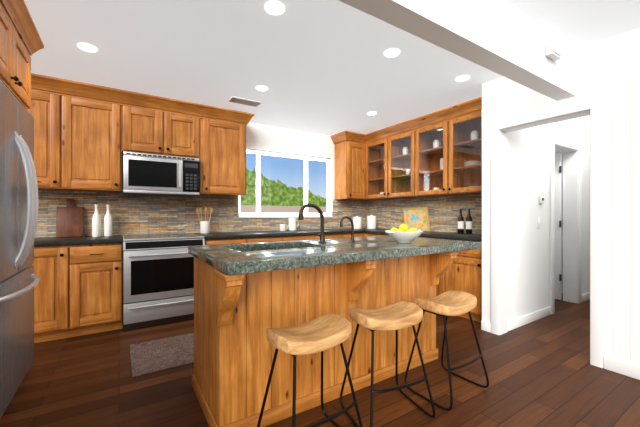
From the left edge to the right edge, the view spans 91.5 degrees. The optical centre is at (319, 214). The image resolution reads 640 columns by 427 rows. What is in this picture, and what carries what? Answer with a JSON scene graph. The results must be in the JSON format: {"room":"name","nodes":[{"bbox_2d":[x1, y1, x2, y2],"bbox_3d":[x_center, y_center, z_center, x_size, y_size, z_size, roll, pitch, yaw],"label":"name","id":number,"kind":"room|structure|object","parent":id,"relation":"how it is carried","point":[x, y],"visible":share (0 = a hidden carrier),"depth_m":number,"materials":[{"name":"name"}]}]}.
{"room":"kitchen","nodes":[
{"label":"kitchen","id":0,"kind":"room"},
{"bbox_2d":[35,122,367,237],"bbox_3d":[-0.607,-0.080,4.837,7.160,2.500,0.150,0,0,-33],"label":"wall","id":1,"kind":"structure","parent":0,"point":[143,215],"depth_m":4.10,"materials":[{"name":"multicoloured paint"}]},
{"bbox_2d":[0,0,43,110],"bbox_3d":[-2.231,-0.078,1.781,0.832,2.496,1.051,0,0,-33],"label":"upper cabinet","id":2,"kind":"object","parent":1,"relation":"attached to","point":[21,42],"visible":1,"depth_m":2.00,"materials":[{"name":"brown wood"}]},
{"bbox_2d":[28,73,63,190],"bbox_3d":[-2.890,-0.793,3.078,0.555,1.066,0.348,0,0,-33],"label":"upper cabinet","id":3,"kind":"object","parent":1,"relation":"attached to","point":[47,93],"depth_m":3.04,"materials":[{"name":"brown wood"}]},
{"bbox_2d":[64,81,123,191],"bbox_3d":[-2.443,-0.793,3.366,0.509,1.066,0.348,0,0,-33],"label":"upper cabinet","id":4,"kind":"object","parent":1,"relation":"attached to","point":[86,135],"depth_m":3.22,"materials":[{"name":"brown wood"}]},
{"bbox_2d":[124,90,203,160],"bbox_3d":[-1.888,-1.008,3.723,0.810,0.636,0.348,0,0,-33],"label":"upper cabinet","id":5,"kind":"object","parent":1,"relation":"attached to","point":[152,125],"depth_m":3.57,"materials":[{"name":"brown wood"}]},
{"bbox_2d":[123,152,199,196],"bbox_3d":[-1.860,-0.455,3.671,0.772,0.440,0.446,0,0,-33],"label":"microwave","id":6,"kind":"object","parent":5,"relation":"attached to","point":[154,174],"visible":1,"depth_m":3.51,"materials":[{"name":"silver metal"}]},
{"bbox_2d":[199,105,247,195],"bbox_3d":[-1.304,-0.793,4.100,0.581,1.066,0.348,0,0,-33],"label":"upper cabinet","id":7,"kind":"object","parent":1,"relation":"attached to","point":[223,167],"depth_m":3.95,"materials":[{"name":"brown wood"}]},
{"bbox_2d":[239,149,332,217],"bbox_3d":[-0.494,-0.452,4.874,1.614,1.004,0.130,0,0,-33],"label":"window","id":8,"kind":"structure","parent":1,"relation":"in","point":[258,214],"depth_m":4.88,"materials":[{"name":"white"}]},
{"bbox_2d":[334,131,369,200],"bbox_3d":[0.528,-0.793,5.256,0.421,1.066,0.390,0,0,-33],"label":"upper cabinet","id":9,"kind":"object","parent":1,"relation":"attached to","point":[351,149],"depth_m":5.14,"materials":[{"name":"brown wood"}]},
{"bbox_2d":[0,293,639,426],"bbox_3d":[-0.436,1.210,0.391,11.690,0.080,7.810,0,0,-33],"label":"floor","id":10,"kind":"structure","parent":0,"point":[543,372],"depth_m":2.10,"materials":[{"name":"brown wood"}]},
{"bbox_2d":[0,80,39,418],"bbox_3d":[-2.177,0.223,1.768,0.856,1.895,0.910,0,0,-33],"label":"refrigerator","id":11,"kind":"object","parent":10,"relation":"on","point":[19,279],"visible":1,"depth_m":1.90,"materials":[{"name":"silver metal"}]},
{"bbox_2d":[31,245,70,342],"bbox_3d":[-2.695,0.728,3.032,0.460,0.885,0.616,0,0,-33],"label":"base cabinet","id":12,"kind":"object","parent":10,"relation":"on","point":[52,263],"depth_m":2.85,"materials":[{"name":"brown wood"}]},
{"bbox_2d":[71,241,122,336],"bbox_3d":[-2.324,0.728,3.271,0.424,0.885,0.616,0,0,-33],"label":"base cabinet","id":13,"kind":"object","parent":10,"relation":"on","point":[78,289],"depth_m":3.02,"materials":[{"name":"brown wood"}]},
{"bbox_2d":[34,237,122,244],"bbox_3d":[-2.715,0.262,3.017,1.357,0.045,0.620,0,0,-33],"label":"countertop","id":14,"kind":"structure","parent":13,"relation":"on","point":[51,240],"depth_m":2.98,"materials":[{"name":"black stone"}]},
{"bbox_2d":[56,199,83,236],"bbox_3d":[-2.687,0.034,3.357,0.230,0.411,0.084,0,0,-33],"label":"cutting board","id":15,"kind":"object","parent":14,"relation":"on","point":[70,219],"visible":1,"depth_m":3.35,"materials":[{"name":"brown wood"}]},
{"bbox_2d":[92,204,100,236],"bbox_3d":[-2.431,0.064,3.394,0.080,0.350,0.080,0,0,-33],"label":"bottle","id":16,"kind":"object","parent":14,"relation":"on","point":[96,224],"visible":0.98,"depth_m":3.37,"materials":[{"name":"white ceramic"}]},
{"bbox_2d":[104,205,112,235],"bbox_3d":[-2.354,0.064,3.468,0.080,0.350,0.080,0,0,-33],"label":"bottle","id":17,"kind":"object","parent":14,"relation":"on","point":[108,225],"visible":0.98,"depth_m":3.44,"materials":[{"name":"white ceramic"}]},
{"bbox_2d":[130,333,193,376],"bbox_3d":[-1.128,1.166,2.765,0.940,0.008,0.650,0,0,-33],"label":"rug","id":18,"kind":"object","parent":10,"relation":"on","point":[149,357],"visible":0.5,"depth_m":2.59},
{"bbox_2d":[122,233,204,330],"bbox_3d":[-1.789,0.706,3.561,0.780,0.929,0.706,0,0,-33],"label":"range","id":19,"kind":"object","parent":10,"relation":"on","point":[158,279],"visible":0.92,"depth_m":3.27,"materials":[{"name":"silver metal"}]},
{"bbox_2d":[204,237,246,244],"bbox_3d":[-1.272,0.728,3.949,0.501,0.885,0.616,0,0,-33],"label":"base cabinet","id":20,"kind":"object","parent":10,"relation":"on","point":[208,240],"depth_m":3.68,"materials":[{"name":"brown wood"}]},
{"bbox_2d":[195,229,362,236],"bbox_3d":[-0.481,0.262,4.456,2.381,0.045,0.620,0,0,-33],"label":"countertop","id":21,"kind":"structure","parent":20,"relation":"on","point":[287,233],"depth_m":4.09,"materials":[{"name":"black stone"}]},
{"bbox_2d":[196,207,212,233],"bbox_3d":[-1.482,0.072,4.006,0.209,0.333,0.120,0,0,-33],"label":"utensil crock","id":22,"kind":"object","parent":21,"relation":"on","point":[204,226],"visible":1,"depth_m":3.97,"materials":[{"name":"white ceramic"}]},
{"bbox_2d":[280,224,287,230],"bbox_3d":[-0.530,0.189,4.584,0.126,0.100,0.089,0,0,-33],"label":"mug","id":23,"kind":"object","parent":21,"relation":"on","point":[282,227],"visible":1,"depth_m":4.54,"materials":[{"name":"white ceramic"}]},
{"bbox_2d":[288,218,298,230],"bbox_3d":[-0.396,0.143,4.718,0.166,0.190,0.119,0,0,-33],"label":"pitcher","id":24,"kind":"object","parent":21,"relation":"on","point":[292,224],"visible":0.98,"depth_m":4.66,"materials":[{"name":"white ceramic"}]},
{"bbox_2d":[247,237,282,242],"bbox_3d":[-0.856,0.728,4.217,0.490,0.885,0.616,0,0,-33],"label":"base cabinet","id":25,"kind":"object","parent":10,"relation":"on","point":[249,239],"depth_m":3.95,"materials":[{"name":"brown wood"}]},
{"bbox_2d":[283,233,314,240],"bbox_3d":[-0.444,0.728,4.483,0.490,0.885,0.616,0,0,-33],"label":"base cabinet","id":26,"kind":"object","parent":10,"relation":"on","point":[294,236],"depth_m":4.23,"materials":[{"name":"brown wood"}]},
{"bbox_2d":[257,314,362,426],"bbox_3d":[-0.051,0.857,1.556,0.445,0.626,0.355,0,0,-37],"label":"stool","id":27,"kind":"object","parent":10,"relation":"on","point":[322,333],"visible":0.98,"depth_m":1.52,"materials":[{"name":"brown wood"}]},
{"bbox_2d":[188,252,457,426],"bbox_3d":[0.084,0.723,2.259,1.776,0.894,0.856,0,0,-33],"label":"kitchen island","id":28,"kind":"object","parent":10,"relation":"on","point":[246,295],"depth_m":1.87,"materials":[{"name":"brown wood"}]},
{"bbox_2d":[188,236,481,275],"bbox_3d":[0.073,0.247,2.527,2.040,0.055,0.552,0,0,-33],"label":"island countertop","id":29,"kind":"structure","parent":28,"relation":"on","point":[198,250],"depth_m":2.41,"materials":[{"name":"grey stone"}]},
{"bbox_2d":[240,248,255,251],"bbox_3d":[-0.318,0.359,2.210,0.632,0.193,0.432,0,0,-33],"label":"sink","id":30,"kind":"object","parent":29,"relation":"in","point":[241,249],"depth_m":2.31,"materials":[{"name":"silver metal"}]},
{"bbox_2d":[298,203,325,242],"bbox_3d":[-0.065,0.066,2.391,0.241,0.306,0.093,0,0,-33],"label":"faucet","id":31,"kind":"object","parent":29,"relation":"on","point":[301,217],"visible":1,"depth_m":2.41,"materials":[{"name":"grey metal"}]},
{"bbox_2d":[340,216,354,242],"bbox_3d":[0.214,0.114,2.434,0.142,0.210,0.040,0,0,-33],"label":"filter faucet","id":32,"kind":"object","parent":29,"relation":"on","point":[352,228],"visible":1,"depth_m":2.45,"materials":[{"name":"grey metal"}]},
{"bbox_2d":[385,224,422,242],"bbox_3d":[0.665,0.146,2.475,0.384,0.145,0.296,0,0,-33],"label":"fruit bowl","id":33,"kind":"object","parent":29,"relation":"on","point":[403,233],"visible":1,"depth_m":2.41,"materials":[{"name":"white ceramic"}]},
{"bbox_2d":[315,233,342,238],"bbox_3d":[-0.032,0.728,4.748,0.490,0.885,0.616,0,0,-33],"label":"base cabinet","id":34,"kind":"object","parent":10,"relation":"on","point":[327,235],"depth_m":4.52,"materials":[{"name":"brown wood"}]},
{"bbox_2d":[343,233,362,237],"bbox_3d":[0.346,0.728,4.992,0.410,0.885,0.616,0,0,-33],"label":"base cabinet","id":35,"kind":"object","parent":10,"relation":"on","point":[345,235],"depth_m":4.71,"materials":[{"name":"brown wood"}]},
{"bbox_2d":[363,232,386,236],"bbox_3d":[1.083,0.728,4.797,0.616,0.885,0.490,0,0,-33],"label":"base cabinet","id":36,"kind":"object","parent":10,"relation":"on","point":[366,234],"depth_m":4.67,"materials":[{"name":"brown wood"}]},
{"bbox_2d":[340,301,435,426],"bbox_3d":[0.386,0.857,1.837,0.445,0.626,0.355,0,0,-23],"label":"stool","id":37,"kind":"object","parent":10,"relation":"on","point":[396,316],"visible":1,"depth_m":1.77,"materials":[{"name":"brown wood"}]},
{"bbox_2d":[419,236,442,295],"bbox_3d":[1.589,0.728,4.010,0.616,0.885,0.461,0,0,-33],"label":"base cabinet","id":38,"kind":"object","parent":10,"relation":"on","point":[439,287],"depth_m":3.71,"materials":[{"name":"brown wood"}]},
{"bbox_2d":[404,290,488,410],"bbox_3d":[0.847,0.857,2.092,0.452,0.626,0.369,0,0,-33],"label":"stool","id":39,"kind":"object","parent":10,"relation":"on","point":[445,305],"visible":0.96,"depth_m":2.05,"materials":[{"name":"brown wood"}]},
{"bbox_2d":[443,236,481,322],"bbox_3d":[1.848,0.728,3.609,0.616,0.885,0.495,0,0,-33],"label":"base cabinet","id":40,"kind":"object","parent":10,"relation":"on","point":[463,272],"depth_m":3.42,"materials":[{"name":"brown wood"}]},
{"bbox_2d":[347,228,481,239],"bbox_3d":[1.295,0.262,4.464,0.620,0.045,2.533,0,0,-33],"label":"countertop","id":41,"kind":"structure","parent":40,"relation":"on","point":[450,235],"depth_m":3.79,"materials":[{"name":"black stone"}]},
{"bbox_2d":[353,216,361,228],"bbox_3d":[0.635,0.130,5.346,0.154,0.218,0.154,0,0,-33],"label":"canister","id":42,"kind":"object","parent":41,"relation":"on","point":[357,222],"visible":0.94,"depth_m":5.28,"materials":[{"name":"white ceramic"}]},
{"bbox_2d":[367,215,375,228],"bbox_3d":[0.882,0.119,5.351,0.165,0.240,0.165,0,0,-33],"label":"canister","id":43,"kind":"object","parent":41,"relation":"on","point":[371,221],"visible":0.98,"depth_m":5.28,"materials":[{"name":"white ceramic"}]},
{"bbox_2d":[402,207,429,230],"bbox_3d":[1.427,0.066,4.643,0.083,0.348,0.460,0,0,-33],"label":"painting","id":44,"kind":"object","parent":41,"relation":"on","point":[417,218],"visible":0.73,"depth_m":4.60,"materials":[{"name":"paper"}]},
{"bbox_2d":[457,209,463,233],"bbox_3d":[1.793,0.084,3.975,0.076,0.310,0.076,0,0,-33],"label":"wine bottle","id":45,"kind":"object","parent":41,"relation":"on","point":[460,224],"visible":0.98,"depth_m":3.95,"materials":[{"name":"black glass"}]},
{"bbox_2d":[466,209,471,233],"bbox_3d":[1.864,0.084,3.902,0.076,0.310,0.076,0,0,-33],"label":"wine bottle","id":46,"kind":"object","parent":41,"relation":"on","point":[468,224],"visible":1,"depth_m":3.87,"materials":[{"name":"black glass"}]},
{"bbox_2d":[24,0,639,135],"bbox_3d":[-0.436,-1.380,0.391,11.690,0.100,7.810,0,0,-33],"label":"ceiling","id":47,"kind":"structure","parent":0,"point":[326,67],"depth_m":2.59,"materials":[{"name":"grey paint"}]},
{"bbox_2d":[77,43,96,52],"bbox_3d":[-1.845,-1.323,2.475,0.130,0.011,0.130,0,0,-33],"label":"recessed light","id":48,"kind":"object","parent":47,"relation":"in","point":[86,47],"visible":1,"depth_m":2.47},
{"bbox_2d":[228,96,261,106],"bbox_3d":[-0.877,-1.321,3.658,0.350,0.015,0.160,0,0,-33],"label":"ceiling vent","id":49,"kind":"object","parent":47,"relation":"in","point":[233,99],"visible":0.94,"depth_m":3.63,"materials":[{"name":"white metal"}]},
{"bbox_2d":[256,85,267,90],"bbox_3d":[-0.609,-1.323,3.272,0.130,0.011,0.130,0,0,-33],"label":"recessed light","id":50,"kind":"object","parent":47,"relation":"in","point":[261,88],"visible":1,"depth_m":3.27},
{"bbox_2d":[264,1,284,14],"bbox_3d":[-0.291,-1.323,2.002,0.130,0.011,0.130,0,0,-33],"label":"recessed light","id":51,"kind":"object","parent":47,"relation":"in","point":[274,7],"visible":1,"depth_m":1.99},
{"bbox_2d":[367,111,376,114],"bbox_3d":[0.679,-1.323,4.078,0.130,0.011,0.130,0,0,-33],"label":"recessed light","id":52,"kind":"object","parent":47,"relation":"in","point":[372,113],"visible":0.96,"depth_m":4.08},
{"bbox_2d":[384,48,399,57],"bbox_3d":[0.589,-1.323,2.557,0.130,0.011,0.130,0,0,-33],"label":"recessed light","id":53,"kind":"object","parent":47,"relation":"in","point":[391,52],"visible":1,"depth_m":2.54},
{"bbox_2d":[455,75,469,81],"bbox_3d":[1.387,-1.323,3.035,0.130,0.011,0.130,0,0,-33],"label":"recessed light","id":54,"kind":"object","parent":47,"relation":"in","point":[462,78],"visible":1,"depth_m":3.03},
{"bbox_2d":[368,194,481,233],"bbox_3d":[1.619,-0.080,4.678,0.150,2.500,2.550,0,0,-33],"label":"wall","id":55,"kind":"structure","parent":0,"point":[443,211],"depth_m":4.45,"materials":[{"name":"brown stone"}]},
{"bbox_2d":[370,141,381,199],"bbox_3d":[0.824,-0.733,5.447,0.329,0.945,0.390,0,0,-33],"label":"upper cabinet","id":56,"kind":"object","parent":55,"relation":"attached to","point":[375,149],"depth_m":5.34,"materials":[{"name":"brown wood"}]},
{"bbox_2d":[482,79,589,322],"bbox_3d":[2.719,-0.080,3.775,2.440,2.500,0.160,0,0,-33],"label":"wall","id":57,"kind":"structure","parent":0,"point":[528,239],"depth_m":3.37,"materials":[{"name":"white paint"}]},
{"bbox_2d":[537,218,539,227],"bbox_3d":[2.459,0.092,3.503,0.070,0.115,0.013,0,0,-33],"label":"switch plate","id":58,"kind":"object","parent":57,"relation":"attached to","point":[538,222],"visible":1,"depth_m":3.50,"materials":[{"name":"white plastic"}]},
{"bbox_2d":[539,196,543,202],"bbox_3d":[2.511,-0.172,3.529,0.085,0.085,0.025,0,0,-33],"label":"thermostat","id":59,"kind":"object","parent":57,"relation":"attached to","point":[541,199],"visible":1,"depth_m":3.51,"materials":[{"name":"white plastic"}]},
{"bbox_2d":[508,292,589,330],"bbox_3d":[3.058,1.123,3.386,2.289,0.095,0.859,0,0,-33],"label":"baseboard","id":60,"kind":"structure","parent":57,"relation":"attached to","point":[526,319],"depth_m":3.40,"materials":[{"name":"white"}]},
{"bbox_2d":[550,135,581,314],"bbox_3d":[2.844,0.117,4.291,0.920,2.105,0.931,0,0,-33],"label":"door frame","id":61,"kind":"structure","parent":57,"relation":"in","point":[571,151],"depth_m":4.15,"materials":[{"name":"white wood"}]},
{"bbox_2d":[555,151,562,292],"bbox_3d":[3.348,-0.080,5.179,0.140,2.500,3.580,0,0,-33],"label":"door","id":62,"kind":"structure","parent":0,"point":[556,152],"depth_m":4.64,"materials":[{"name":"white paint"}]},
{"bbox_2d":[481,28,639,379],"bbox_3d":[3.052,-0.080,1.122,0.154,2.500,4.980,0,0,-33],"label":"wall","id":63,"kind":"structure","parent":0,"point":[608,70],"depth_m":2.32,"materials":[{"name":"white paint"}]},
{"bbox_2d":[339,0,575,100],"bbox_3d":[0.171,-1.144,1.377,4.436,0.368,0.130,0,0,-33],"label":"header","id":64,"kind":"object","parent":63,"relation":"attached to","point":[506,39],"visible":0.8,"depth_m":1.87,"materials":[{"name":"white paint"}]},
{"bbox_2d":[546,40,560,60],"bbox_3d":[1.679,-1.180,2.240,0.150,0.100,0.050,0,0,-33],"label":"sensor","id":65,"kind":"object","parent":64,"relation":"attached to","point":[553,49],"visible":0.98,"depth_m":2.21,"materials":[{"name":"white plastic"}]},
{"bbox_2d":[491,97,602,367],"bbox_3d":[1.986,0.135,2.773,0.164,2.070,0.850,0,0,-33],"label":"door frame","id":66,"kind":"structure","parent":63,"relation":"attached to","point":[592,108],"depth_m":2.71,"materials":[{"name":"white wood"}]},
{"label":"outside","id":67,"kind":"structure","parent":0,"visible":0},
{"bbox_2d":[240,153,325,212],"bbox_3d":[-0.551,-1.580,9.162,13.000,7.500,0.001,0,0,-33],"label":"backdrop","id":68,"kind":"structure","parent":67,"point":[271,199],"depth_m":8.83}
]}

